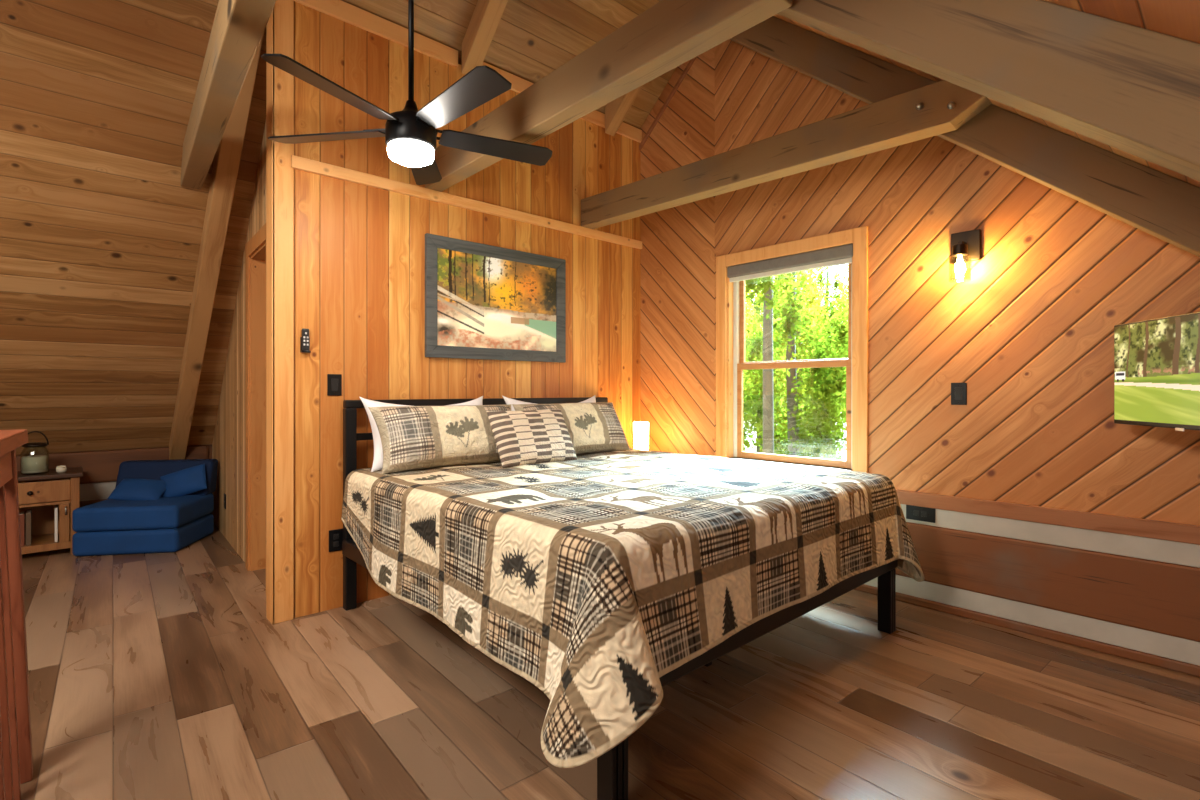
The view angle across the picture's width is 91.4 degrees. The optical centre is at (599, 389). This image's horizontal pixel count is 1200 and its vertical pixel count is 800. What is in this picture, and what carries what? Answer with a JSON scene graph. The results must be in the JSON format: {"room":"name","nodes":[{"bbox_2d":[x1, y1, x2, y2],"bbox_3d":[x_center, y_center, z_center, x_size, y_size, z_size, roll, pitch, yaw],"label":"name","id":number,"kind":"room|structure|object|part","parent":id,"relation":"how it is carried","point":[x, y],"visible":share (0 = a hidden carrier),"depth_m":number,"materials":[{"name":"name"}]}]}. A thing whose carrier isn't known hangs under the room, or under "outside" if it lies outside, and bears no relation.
{"room":"cabin loft bedroom","nodes":[
{"label":"cabin loft bedroom","id":0,"kind":"room"},
{"bbox_2d":[23,445,211,513],"bbox_3d":[-4.230,0.839,4.804,6.810,0.721,0.100,0,0,-42],"label":"wall","id":1,"kind":"structure","parent":0,"point":[209,446],"depth_m":5.28,"materials":[{"name":"brown wood"}]},
{"bbox_2d":[80,499,106,506],"bbox_3d":[-5.089,1.050,3.921,4.150,0.300,0.050,0,0,-42],"label":"trim","id":2,"kind":"structure","parent":1,"relation":"attached to","point":[82,503],"depth_m":4.75,"materials":[{"name":"brown wood"}]},
{"bbox_2d":[80,481,115,500],"bbox_3d":[-5.102,0.830,3.935,4.150,0.140,0.012,0,0,-42],"label":"trim","id":3,"kind":"structure","parent":1,"relation":"attached to","point":[103,490],"depth_m":4.81,"materials":[{"name":"white paint"}]},
{"bbox_2d":[16,445,207,483],"bbox_3d":[-5.089,0.630,3.921,4.150,0.260,0.050,0,0,-42],"label":"trim","id":4,"kind":"structure","parent":1,"relation":"attached to","point":[97,466],"depth_m":4.81,"materials":[{"name":"brown wood"}]},
{"bbox_2d":[212,121,265,561],"bbox_3d":[-2.582,-0.437,4.293,0.110,3.274,2.912,0,0,-40],"label":"wall","id":5,"kind":"structure","parent":0,"point":[228,445],"depth_m":4.34,"materials":[{"name":"brown wood"}]},
{"bbox_2d":[224,493,225,508],"bbox_3d":[-3.037,0.900,4.741,0.011,0.118,0.075,0,0,-40],"label":"wall outlet","id":6,"kind":"object","parent":5,"relation":"attached to","point":[224,493],"visible":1,"depth_m":4.72,"materials":[{"name":"black plastic"}]},
{"bbox_2d":[245,223,265,570],"bbox_3d":[-2.093,0.110,3.710,0.146,2.180,0.751,0,0,-40],"label":"door","id":7,"kind":"structure","parent":5,"relation":"in","point":[255,248],"depth_m":3.91,"materials":[{"name":"brown wood"}]},
{"bbox_2d":[0,0,676,454],"bbox_3d":[-2.994,-1.092,3.535,6.930,3.716,4.040,0,0,-42],"label":"ceiling","id":8,"kind":"structure","parent":0,"point":[101,234],"depth_m":3.63,"materials":[{"name":"brown wood"}]},
{"bbox_2d":[169,33,263,459],"bbox_3d":[-2.479,-1.088,3.787,0.110,3.481,3.720,0,0,-42],"label":"rafter","id":9,"kind":"object","parent":8,"relation":"attached to","point":[227,157],"visible":0.64,"depth_m":3.89,"materials":[{"name":"brown wood"}]},
{"bbox_2d":[181,0,275,189],"bbox_3d":[-0.945,-1.343,1.682,0.105,0.205,4.967,0,0,-39],"label":"tie beam","id":10,"kind":"structure","parent":8,"relation":"attached to","point":[238,27],"depth_m":2.38,"materials":[{"name":"brown wood"}]},
{"bbox_2d":[261,0,551,184],"bbox_3d":[-0.803,-1.791,2.578,1.283,1.572,1.250,0,0,-42],"label":"ceiling fan","id":11,"kind":"object","parent":8,"relation":"hanging from","point":[410,133],"visible":1,"depth_m":2.51,"materials":[{"name":"black metal"}]},
{"bbox_3d":[-1.229,-1.149,2.667,0.536,0.039,0.141,0,0,7],"label":"blade","id":12,"kind":"part","parent":11,"relation":"part of","materials":[{"name":"black metal"}]},
{"bbox_3d":[-1.022,-1.149,2.248,0.141,0.039,0.536,0,0,25],"label":"blade","id":13,"kind":"part","parent":11,"relation":"part of","materials":[{"name":"black metal"}]},
{"bbox_3d":[-0.838,-1.038,2.600,0.200,0.067,0.200,0,0,-42],"label":"lamp globe","id":14,"kind":"part","parent":11,"relation":"part of","materials":[{"name":"white glass"}]},
{"bbox_3d":[-0.896,-1.149,2.993,0.141,0.039,0.536,0,0,-11],"label":"blade","id":15,"kind":"part","parent":11,"relation":"part of","materials":[{"name":"black metal"}]},
{"bbox_3d":[-0.551,-1.149,2.326,0.152,0.039,0.538,0,0,-42],"label":"blade","id":16,"kind":"part","parent":11,"relation":"part of","materials":[{"name":"black metal"}]},
{"bbox_3d":[-0.482,-1.149,2.776,0.536,0.039,0.141,0,0,-29],"label":"blade","id":17,"kind":"part","parent":11,"relation":"part of","materials":[{"name":"black metal"}]},
{"bbox_2d":[462,0,507,74],"bbox_3d":[-0.594,-2.416,3.475,0.110,0.824,0.720,0,0,-42],"label":"rafter","id":18,"kind":"object","parent":8,"relation":"attached to","point":[487,14],"visible":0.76,"depth_m":3.59,"materials":[{"name":"brown wood"}]},
{"bbox_2d":[605,85,642,135],"bbox_3d":[0.316,-2.409,4.303,0.100,0.838,0.720,0,0,-42],"label":"rafter","id":19,"kind":"object","parent":8,"relation":"attached to","point":[617,109],"visible":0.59,"depth_m":4.47,"materials":[{"name":"brown wood"}]},
{"bbox_2d":[294,1,639,617],"bbox_3d":[-0.705,-0.437,3.969,2.720,3.274,0.100,0,0,-42],"label":"wall","id":20,"kind":"structure","parent":0,"point":[359,249],"depth_m":3.42,"materials":[{"name":"brown wood"}]},
{"bbox_2d":[266,0,293,623],"bbox_3d":[-1.678,-0.476,3.073,0.102,3.352,0.115,0,0,-42],"label":"wooden post","id":21,"kind":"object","parent":20,"relation":"attached to","point":[280,25],"depth_m":3.03,"materials":[{"name":"brown wood"}]},
{"bbox_2d":[300,328,310,352],"bbox_3d":[-1.560,-0.262,3.103,0.044,0.127,0.030,0,0,-42],"label":"remote","id":22,"kind":"object","parent":20,"relation":"attached to","point":[304,340],"visible":1,"depth_m":3.10,"materials":[{"name":"grey plastic"}]},
{"bbox_2d":[327,374,341,395],"bbox_3d":[-1.454,-0.028,3.212,0.075,0.118,0.014,0,0,-42],"label":"light switch","id":23,"kind":"object","parent":20,"relation":"attached to","point":[334,381],"visible":1,"depth_m":3.21,"materials":[{"name":"black plastic"}]},
{"bbox_2d":[329,529,342,551],"bbox_3d":[-1.449,0.825,3.217,0.075,0.118,0.011,0,0,-42],"label":"wall outlet","id":24,"kind":"object","parent":20,"relation":"attached to","point":[335,536],"visible":0.97,"depth_m":3.21,"materials":[{"name":"black plastic"}]},
{"bbox_2d":[333,534,338,539],"bbox_3d":[-1.448,0.805,3.215,0.030,0.030,0.004,0,0,-42],"label":"receptacle","id":25,"kind":"object","parent":24,"relation":"attached to","point":[335,536],"depth_m":3.21,"materials":[{"name":"black plastic"}]},
{"bbox_2d":[333,541,338,546],"bbox_3d":[-1.448,0.845,3.215,0.030,0.030,0.004,0,0,-42],"label":"receptacle","id":26,"kind":"object","parent":24,"relation":"attached to","point":[335,543],"depth_m":3.21,"materials":[{"name":"black plastic"}]},
{"bbox_2d":[294,0,457,67],"bbox_3d":[-1.282,-2.092,3.363,1.030,0.100,0.020,0,0,-42],"label":"trim","id":27,"kind":"structure","parent":20,"relation":"attached to","point":[343,11],"depth_m":3.37,"materials":[{"name":"brown wood"}]},
{"bbox_2d":[291,155,641,248],"bbox_3d":[-0.635,-1.194,3.949,2.645,0.063,0.024,0,0,-42],"label":"trim","id":28,"kind":"structure","parent":20,"relation":"attached to","point":[299,163],"depth_m":3.65,"materials":[{"name":"brown wood"}]},
{"bbox_2d":[425,233,565,362],"bbox_3d":[-0.661,-0.575,3.921,1.080,0.750,0.037,0,0,-42],"label":"picture","id":29,"kind":"object","parent":20,"relation":"attached to","point":[483,301],"visible":1,"depth_m":3.87,"materials":[{"name":"grey weathered wood"},{"name":"printed paper"}]},
{"bbox_2d":[437,248,555,351],"bbox_3d":[-0.660,-0.575,3.920,0.938,0.608,0.001,0,0,-42],"label":"print","id":30,"kind":"object","parent":29,"relation":"attached to","point":[483,301],"depth_m":3.88},
{"bbox_2d":[482,62,641,142],"bbox_3d":[-0.235,-2.092,4.315,1.560,0.100,0.020,0,0,-42],"label":"trim","id":31,"kind":"structure","parent":20,"relation":"attached to","point":[519,84],"depth_m":4.47,"materials":[{"name":"brown wood"}]},
{"bbox_2d":[425,0,791,191],"bbox_3d":[-0.226,-1.329,2.722,0.105,0.205,2.390,0,0,-42],"label":"tie beam","id":32,"kind":"structure","parent":20,"relation":"attached to","point":[669,34],"depth_m":2.36,"materials":[{"name":"brown wood"}]},
{"bbox_2d":[581,80,991,228],"bbox_3d":[0.823,-1.329,3.520,2.624,0.205,0.140,0,0,45],"label":"tie beam","id":33,"kind":"structure","parent":20,"relation":"attached to","point":[943,106],"depth_m":3.19,"materials":[{"name":"wood"}]},
{"bbox_2d":[20,524,1199,799],"bbox_3d":[-1.712,1.275,2.127,6.930,0.150,7.850,0,0,-42],"label":"floor","id":34,"kind":"structure","parent":0,"point":[152,676],"depth_m":2.21,"materials":[{"name":"laminate"}]},
{"bbox_2d":[0,429,32,799],"bbox_3d":[-0.765,0.662,0.494,0.131,1.075,3.513,0,0,-39],"label":"stair railing","id":35,"kind":"object","parent":34,"relation":"on","point":[16,756],"visible":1,"depth_m":1.71,"materials":[{"name":"red wood"}]},
{"bbox_3d":[-0.736,0.220,0.452,0.044,0.100,3.410,0,0,-39],"label":"sub rail","id":36,"kind":"part","parent":35,"relation":"part of","materials":[{"name":"brown wood"}]},
{"bbox_3d":[-0.773,0.147,0.488,0.111,0.045,3.512,0,0,-39],"label":"rail","id":37,"kind":"part","parent":35,"relation":"part of","materials":[{"name":"brown wood"}]},
{"bbox_2d":[17,467,82,554],"bbox_3d":[-4.128,0.902,4.284,0.520,0.595,0.466,0,0,-42],"label":"side table","id":38,"kind":"object","parent":34,"relation":"on","point":[39,493],"visible":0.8,"depth_m":4.24,"materials":[{"name":"brown wood"}]},
{"bbox_2d":[19,511,25,545],"bbox_3d":[-4.124,0.988,4.182,0.030,0.225,0.163,0,0,-42],"label":"book","id":39,"kind":"object","parent":38,"relation":"on","point":[22,514],"visible":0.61,"depth_m":4.13,"materials":[{"name":"fabric"}]},
{"bbox_2d":[26,510,31,545],"bbox_3d":[-4.098,0.985,4.205,0.028,0.230,0.163,0,0,-42],"label":"book","id":40,"kind":"object","parent":38,"relation":"on","point":[28,512],"visible":1,"depth_m":4.15,"materials":[{"name":"fabric"}]},
{"bbox_2d":[21,431,48,474],"bbox_3d":[-4.076,0.450,4.227,0.152,0.310,0.152,0,0,-42],"label":"lantern","id":41,"kind":"object","parent":38,"relation":"on","point":[32,463],"visible":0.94,"depth_m":4.19,"materials":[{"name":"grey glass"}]},
{"bbox_2d":[21,455,47,472],"bbox_3d":[-4.076,0.534,4.227,0.140,0.118,0.140,0,0,-42],"label":"candle","id":42,"kind":"object","parent":41,"relation":"on","point":[32,463],"depth_m":4.18,"materials":[{"name":"beige wax"}]},
{"bbox_3d":[-4.076,0.393,4.227,0.136,0.028,0.136,0,0,-42],"label":"lid","id":43,"kind":"part","parent":41,"relation":"part of","materials":[{"name":"brown metal"}]},
{"bbox_3d":[-4.076,0.348,4.227,0.148,0.105,0.009,0,0,-42],"label":"handle","id":44,"kind":"part","parent":41,"relation":"part of","materials":[{"name":"brown metal"}]},
{"bbox_2d":[21,533,58,546],"bbox_3d":[-4.133,1.110,4.290,0.380,0.020,0.390,0,0,-42],"label":"shelf","id":45,"kind":"object","parent":38,"relation":"attached to","point":[38,539],"depth_m":4.28,"materials":[{"name":"brown wood"}]},
{"bbox_3d":[-4.144,0.877,4.301,0.460,0.485,0.360,0,0,-42],"label":"panel","id":46,"kind":"part","parent":38,"relation":"part of","materials":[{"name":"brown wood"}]},
{"bbox_3d":[-4.000,0.725,4.144,0.380,0.150,0.026,0,0,-42],"label":"drawer","id":47,"kind":"part","parent":38,"relation":"part of","materials":[{"name":"brown wood"}]},
{"bbox_2d":[19,500,69,507],"bbox_3d":[-4.133,0.815,4.290,0.380,0.020,0.390,0,0,-42],"label":"shelf","id":48,"kind":"object","parent":38,"relation":"attached to","point":[62,503],"depth_m":4.18,"materials":[{"name":"brown wood"}]},
{"bbox_2d":[55,505,57,541],"bbox_3d":[-3.992,0.978,4.302,0.016,0.245,0.163,0,0,-42],"label":"book","id":49,"kind":"object","parent":38,"relation":"on","point":[56,506],"visible":1,"depth_m":4.24,"materials":[{"name":"paper"}]},
{"bbox_2d":[56,466,66,472],"bbox_3d":[-3.953,0.581,4.299,0.060,0.048,0.060,0,0,-42],"label":"candle cup","id":50,"kind":"object","parent":38,"relation":"on","point":[60,469],"visible":1,"depth_m":4.28,"materials":[{"name":"beige ceramic"}]},
{"bbox_3d":[-3.847,0.917,4.294,0.050,0.565,0.050,0,0,-42],"label":"leg","id":51,"kind":"part","parent":38,"relation":"part of","materials":[{"name":"brown wood"}]},
{"bbox_2d":[72,459,217,555],"bbox_3d":[-3.510,0.890,4.582,0.690,0.620,0.675,0,0,-10],"label":"chair","id":52,"kind":"object","parent":34,"relation":"on","point":[163,524],"visible":0.88,"depth_m":4.30,"materials":[{"name":"blue fabric"}]},
{"bbox_2d":[107,478,166,499],"bbox_3d":[-3.610,0.785,4.598,0.352,0.170,0.190,0,0,-10],"label":"throw pillow","id":53,"kind":"object","parent":52,"relation":"on","point":[128,488],"visible":0.95,"depth_m":4.55,"materials":[{"name":"blue fabric"}]},
{"bbox_2d":[72,493,213,531],"bbox_3d":[-3.504,0.938,4.546,0.690,0.175,0.600,0,0,-10],"label":"seat cushion","id":54,"kind":"object","parent":52,"relation":"on","point":[163,514],"depth_m":4.29,"materials":[{"name":"blue fabric"}]},
{"bbox_2d":[72,514,213,555],"bbox_3d":[-3.504,1.113,4.546,0.690,0.175,0.600,0,0,-10],"label":"cushion","id":55,"kind":"object","parent":52,"relation":"on","point":[159,539],"depth_m":4.27,"materials":[{"name":"blue fabric"}]},
{"bbox_3d":[-3.551,0.720,4.813,0.690,0.280,0.207,0,0,-10],"label":"backrest","id":56,"kind":"part","parent":52,"relation":"part of","materials":[{"name":"blue fabric"}]},
{"bbox_2d":[160,463,206,496],"bbox_3d":[-3.358,0.745,4.724,0.384,0.290,0.138,0,0,-10],"label":"throw pillow","id":57,"kind":"object","parent":52,"relation":"on","point":[186,481],"visible":0.91,"depth_m":4.69,"materials":[{"name":"blue fabric"}]},
{"bbox_2d":[342,397,897,799],"bbox_3d":[0.032,0.627,3.070,2.000,1.145,2.162,0,0,-42],"label":"bed","id":58,"kind":"object","parent":34,"relation":"on","point":[612,766],"visible":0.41,"depth_m":2.85,"materials":[{"name":"black metal"}]},
{"bbox_3d":[-1.374,0.650,3.218,0.060,1.100,0.050,0,0,-42],"label":"headboard post","id":59,"kind":"part","parent":58,"relation":"part of","materials":[{"name":"black metal"}]},
{"bbox_3d":[-0.682,0.850,2.414,0.040,0.080,2.070,0,0,-42],"label":"rail","id":60,"kind":"part","parent":58,"relation":"part of","materials":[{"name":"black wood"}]},
{"bbox_3d":[-0.675,0.510,3.854,1.830,0.540,0.020,0,0,-42],"label":"headboard rail","id":61,"kind":"part","parent":58,"relation":"part of","materials":[{"name":"black metal"}]},
{"bbox_3d":[-0.675,0.077,3.854,1.950,0.045,0.050,0,0,-42],"label":"headboard rail","id":62,"kind":"part","parent":58,"relation":"part of","materials":[{"name":"black metal"}]},
{"bbox_3d":[0.036,1.045,1.655,0.064,0.310,0.064,0,0,-42],"label":"leg","id":63,"kind":"part","parent":58,"relation":"part of","materials":[{"name":"black wood"}]},
{"bbox_3d":[0.745,0.850,2.287,2.000,0.080,0.040,0,0,-42],"label":"foot rail","id":64,"kind":"part","parent":58,"relation":"part of","materials":[{"name":"black wood"}]},
{"bbox_3d":[1.430,1.045,2.923,0.064,0.310,0.064,0,0,-42],"label":"leg","id":65,"kind":"part","parent":58,"relation":"part of","materials":[{"name":"black wood"}]},
{"bbox_3d":[0.337,0.855,4.525,0.330,0.690,0.400,0,0,-42],"label":"nightstand","id":66,"kind":"object","parent":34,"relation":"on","visible":0},
{"bbox_2d":[633,422,648,449],"bbox_3d":[0.314,0.378,4.477,0.120,0.265,0.120,0,0,-42],"label":"table lamp","id":67,"kind":"object","parent":66,"relation":"on","point":[640,429],"visible":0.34,"depth_m":4.43,"materials":[{"name":"white fabric"}]},
{"bbox_2d":[640,39,1199,662],"bbox_3d":[0.806,-0.815,4.418,0.120,4.030,7.850,0,0,-42],"label":"wall","id":68,"kind":"structure","parent":0,"point":[1030,333],"depth_m":3.18,"materials":[{"name":"brown wood"}]},
{"bbox_2d":[639,56,696,150],"bbox_3d":[0.570,-2.321,4.574,0.020,0.685,0.720,0,0,-42],"label":"trim","id":69,"kind":"structure","parent":68,"relation":"attached to","point":[691,61],"depth_m":4.61,"materials":[{"name":"brown wood"}]},
{"bbox_2d":[716,226,868,472],"bbox_3d":[1.256,-0.230,3.901,0.150,1.480,1.090,0,0,-42],"label":"window","id":70,"kind":"structure","parent":68,"relation":"in","point":[730,296],"depth_m":3.89,"materials":[{"name":"brown wood"}]},
{"bbox_2d":[727,244,852,281],"bbox_3d":[1.237,-0.829,3.884,0.062,0.112,0.912,0,0,-42],"label":"roller blind","id":71,"kind":"object","parent":70,"relation":"attached to","point":[838,255],"visible":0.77,"depth_m":3.82,"materials":[{"name":"fabric"}]},
{"bbox_3d":[1.277,0.147,3.920,0.025,0.675,0.852,0,0,-42],"label":"sash","id":72,"kind":"part","parent":70,"relation":"part of","materials":[{"name":"brown wood"}]},
{"bbox_3d":[1.298,-0.513,3.939,0.025,0.716,0.852,0,0,-42],"label":"sash","id":73,"kind":"part","parent":70,"relation":"part of","materials":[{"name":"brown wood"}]},
{"bbox_3d":[1.256,0.497,3.901,0.150,0.025,1.090,0,0,-42],"label":"sill","id":74,"kind":"part","parent":70,"relation":"part of","materials":[{"name":"wood"}]},
{"bbox_2d":[906,505,934,522],"bbox_3d":[1.772,0.683,3.242,0.011,0.082,0.150,0,0,-42],"label":"wall outlet","id":75,"kind":"object","parent":68,"relation":"attached to","point":[918,513],"visible":1,"depth_m":3.24,"materials":[{"name":"black plastic"}]},
{"bbox_2d":[913,510,918,515],"bbox_3d":[1.757,0.683,3.255,0.004,0.030,0.030,0,0,-42],"label":"receptacle","id":76,"kind":"object","parent":75,"relation":"attached to","point":[915,512],"depth_m":3.25,"materials":[{"name":"black plastic"}]},
{"bbox_2d":[921,511,926,516],"bbox_3d":[1.784,0.683,3.225,0.004,0.030,0.030,0,0,-42],"label":"receptacle","id":77,"kind":"object","parent":75,"relation":"attached to","point":[923,513],"depth_m":3.22,"materials":[{"name":"black plastic"}]},
{"bbox_2d":[951,383,966,404],"bbox_3d":[1.905,0.020,3.113,0.014,0.118,0.075,0,0,-42],"label":"light switch","id":78,"kind":"object","parent":68,"relation":"attached to","point":[958,390],"visible":1,"depth_m":3.11,"materials":[{"name":"black plastic"}]},
{"bbox_2d":[950,229,980,282],"bbox_3d":[1.876,-0.697,3.039,0.155,0.272,0.136,0,0,-42],"label":"wall sconce","id":79,"kind":"object","parent":68,"relation":"attached to","point":[965,246],"visible":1,"depth_m":3.04,"materials":[{"name":"brown metal"}]},
{"bbox_2d":[952,241,967,256],"bbox_3d":[1.874,-0.728,3.037,0.121,0.078,0.072,0,0,-42],"label":"socket","id":80,"kind":"object","parent":79,"relation":"attached to","point":[959,248],"depth_m":3.00,"materials":[{"name":"brown metal"}]},
{"bbox_3d":[1.855,-0.641,3.020,0.048,0.092,0.048,0,0,-42],"label":"bulb","id":81,"kind":"part","parent":79,"relation":"part of","materials":[{"name":"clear glass"}]},
{"bbox_2d":[854,584,1199,676],"bbox_3d":[1.829,1.177,3.192,0.018,0.047,4.460,0,0,-42],"label":"trim","id":82,"kind":"structure","parent":68,"relation":"attached to","point":[1187,668],"depth_m":2.81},
{"bbox_2d":[865,575,1199,665],"bbox_3d":[1.831,1.103,3.194,0.012,0.100,4.460,0,0,-42],"label":"wall chinking","id":83,"kind":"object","parent":68,"relation":"attached to","point":[1167,646],"depth_m":2.79,"materials":[{"name":"beige paint"}]},
{"bbox_2d":[895,522,1199,641],"bbox_3d":[1.827,0.898,3.191,0.022,0.310,4.460,0,0,-42],"label":"log wall beam","id":84,"kind":"structure","parent":68,"relation":"attached to","point":[1149,595],"depth_m":2.76,"materials":[{"name":"brown wood"}]},
{"bbox_2d":[895,489,1199,544],"bbox_3d":[1.827,0.607,3.191,0.022,0.077,4.460,0,0,-42],"label":"trim","id":85,"kind":"structure","parent":68,"relation":"attached to","point":[1170,531],"depth_m":2.78,"materials":[{"name":"brown wood"}]},
{"bbox_2d":[900,504,1199,567],"bbox_3d":[1.831,0.694,3.194,0.012,0.098,4.460,0,0,-42],"label":"trim","id":86,"kind":"structure","parent":68,"relation":"attached to","point":[1187,554],"depth_m":2.76,"materials":[{"name":"white paint"}]},
{"bbox_2d":[1114,312,1199,431],"bbox_3d":[2.312,-0.064,2.147,0.332,0.433,0.738,0,0,11],"label":"television","id":87,"kind":"object","parent":68,"relation":"attached to","point":[1157,361],"visible":1,"depth_m":2.28,"materials":[{"name":"black plastic"}]},
{"bbox_2d":[774,0,1199,186],"bbox_3d":[-0.352,-1.309,0.632,6.930,3.282,3.810,0,0,-42],"label":"ceiling","id":88,"kind":"structure","parent":0,"point":[1180,19],"depth_m":1.27,"materials":[{"name":"brown wood"}]},
{"bbox_2d":[729,16,1199,256],"bbox_3d":[1.844,-1.171,2.706,0.120,3.314,3.700,0,0,-42],"label":"rafter","id":89,"kind":"object","parent":88,"relation":"attached to","point":[1163,206],"visible":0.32,"depth_m":2.57,"materials":[{"name":"brown wood"}]},
{"bbox_2d":[778,0,1199,180],"bbox_3d":[0.820,-1.168,1.774,0.150,3.321,3.700,0,0,-42],"label":"rafter","id":90,"kind":"object","parent":88,"relation":"attached to","point":[1134,90],"visible":1,"depth_m":1.40,"materials":[{"name":"brown wood"}]},
{"label":"outside","id":91,"kind":"structure","parent":0,"visible":0},
{"bbox_2d":[743,437,845,459],"bbox_3d":[11.465,4.300,23.952,40.800,0.200,60.000,0,0,-42],"label":"ground","id":92,"kind":"structure","parent":91,"point":[843,452],"depth_m":40.68,"materials":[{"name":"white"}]},
{"bbox_2d":[743,351,754,445],"bbox_3d":[3.151,0.094,16.665,2.556,8.217,2.756,0,0,-20],"label":"tree","id":93,"kind":"object","parent":92,"relation":"on","point":[744,377],"visible":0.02,"depth_m":15.94,"materials":[{"name":"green plant"}]},
{"bbox_2d":[743,291,759,451],"bbox_3d":[4.234,-0.202,20.119,2.627,8.810,2.563,0,0,-40],"label":"tree","id":94,"kind":"object","parent":92,"relation":"on","point":[749,313],"visible":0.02,"depth_m":19.86,"materials":[{"name":"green plant"}]},
{"bbox_2d":[743,291,761,412],"bbox_3d":[6.402,-0.958,27.086,2.626,10.321,2.858,0,0,-1],"label":"tree","id":95,"kind":"object","parent":92,"relation":"on","point":[753,291],"visible":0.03,"depth_m":26.94,"materials":[{"name":"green plant"}]},
{"bbox_2d":[744,278,786,452],"bbox_3d":[6.123,-0.288,22.518,2.704,8.980,2.797,0,0,-3],"label":"tree","id":96,"kind":"object","parent":92,"relation":"on","point":[759,293],"visible":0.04,"depth_m":22.55,"materials":[{"name":"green plant"}]},
{"bbox_2d":[745,269,814,453],"bbox_3d":[2.573,0.356,9.341,1.786,7.691,1.629,0,0,24],"label":"tree","id":97,"kind":"object","parent":92,"relation":"on","point":[768,301],"visible":0.15,"depth_m":9.19,"materials":[{"name":"green plant"}]},
{"bbox_2d":[744,269,845,459],"bbox_3d":[4.985,0.051,14.719,2.894,8.303,2.498,0,0,-42],"label":"tree","id":98,"kind":"object","parent":92,"relation":"on","point":[812,290],"visible":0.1,"depth_m":14.65,"materials":[{"name":"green plant"}]},
{"bbox_2d":[743,270,847,460],"bbox_3d":[3.793,0.496,11.402,2.522,7.804,2.712,0,0,13],"label":"tree","id":99,"kind":"object","parent":92,"relation":"on","point":[832,386],"visible":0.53,"depth_m":10.97,"materials":[{"name":"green plant"}]},
{"bbox_2d":[748,270,844,450],"bbox_3d":[5.996,-0.096,18.069,2.670,8.596,2.813,0,0,-34],"label":"tree","id":100,"kind":"object","parent":92,"relation":"on","point":[820,283],"visible":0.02,"depth_m":17.98,"materials":[{"name":"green plant"}]},
{"bbox_2d":[803,266,847,458],"bbox_3d":[7.852,-0.417,20.560,2.402,9.238,2.639,0,0,20],"label":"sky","id":101,"kind":"structure","parent":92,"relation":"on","point":[828,284],"depth_m":20.16,"materials":[{"name":"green plant"}]},
{"bbox_2d":[830,265,847,437],"bbox_3d":[9.879,-0.475,23.157,2.331,9.354,3.085,0,0,33],"label":"tree","id":102,"kind":"object","parent":92,"relation":"on","point":[845,292],"visible":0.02,"depth_m":22.87,"materials":[{"name":"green plant"}]},
{"bbox_3d":[0.035,0.631,3.067,1.910,0.348,2.060,0,0,-42],"label":"mattress","id":103,"kind":"object","parent":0,"visible":0},
{"bbox_2d":[341,448,924,767],"bbox_3d":[0.108,0.694,2.965,2.299,0.557,2.157,0,0,-42],"label":"quilt","id":104,"kind":"object","parent":103,"relation":"on","point":[592,578],"visible":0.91,"depth_m":2.07,"materials":[{"name":"fabric"}]},
{"bbox_2d":[359,396,482,471],"bbox_3d":[-0.950,0.230,3.332,0.760,0.388,0.215,0,0,-42],"label":"pillow","id":105,"kind":"object","parent":104,"relation":"on","point":[377,465],"visible":0.16,"depth_m":3.12,"materials":[{"name":"white fabric"}]},
{"bbox_2d":[368,404,510,474],"bbox_3d":[-0.822,0.256,3.293,0.881,0.337,0.282,0,0,-42],"label":"pillow sham","id":106,"kind":"object","parent":104,"relation":"on","point":[412,437],"visible":0.8,"depth_m":3.13,"materials":[{"name":"fabric"}]},
{"bbox_2d":[487,409,576,467],"bbox_3d":[-0.387,0.272,3.423,0.545,0.304,0.211,0,0,-42],"label":"throw pillow","id":107,"kind":"object","parent":104,"relation":"on","point":[530,436],"visible":1,"depth_m":3.34,"materials":[{"name":"fabric"}]},
{"bbox_2d":[503,395,595,410],"bbox_3d":[-0.268,0.230,3.950,0.800,0.388,0.213,0,0,-42],"label":"pillow","id":108,"kind":"object","parent":104,"relation":"on","point":[508,401],"visible":0.02,"depth_m":3.77,"materials":[{"name":"white fabric"}]},
{"bbox_2d":[512,402,630,453],"bbox_3d":[-0.164,0.255,3.892,0.885,0.339,0.294,0,0,-42],"label":"pillow sham","id":109,"kind":"object","parent":104,"relation":"on","point":[592,427],"visible":0.67,"depth_m":3.87,"materials":[{"name":"fabric"}]}
]}

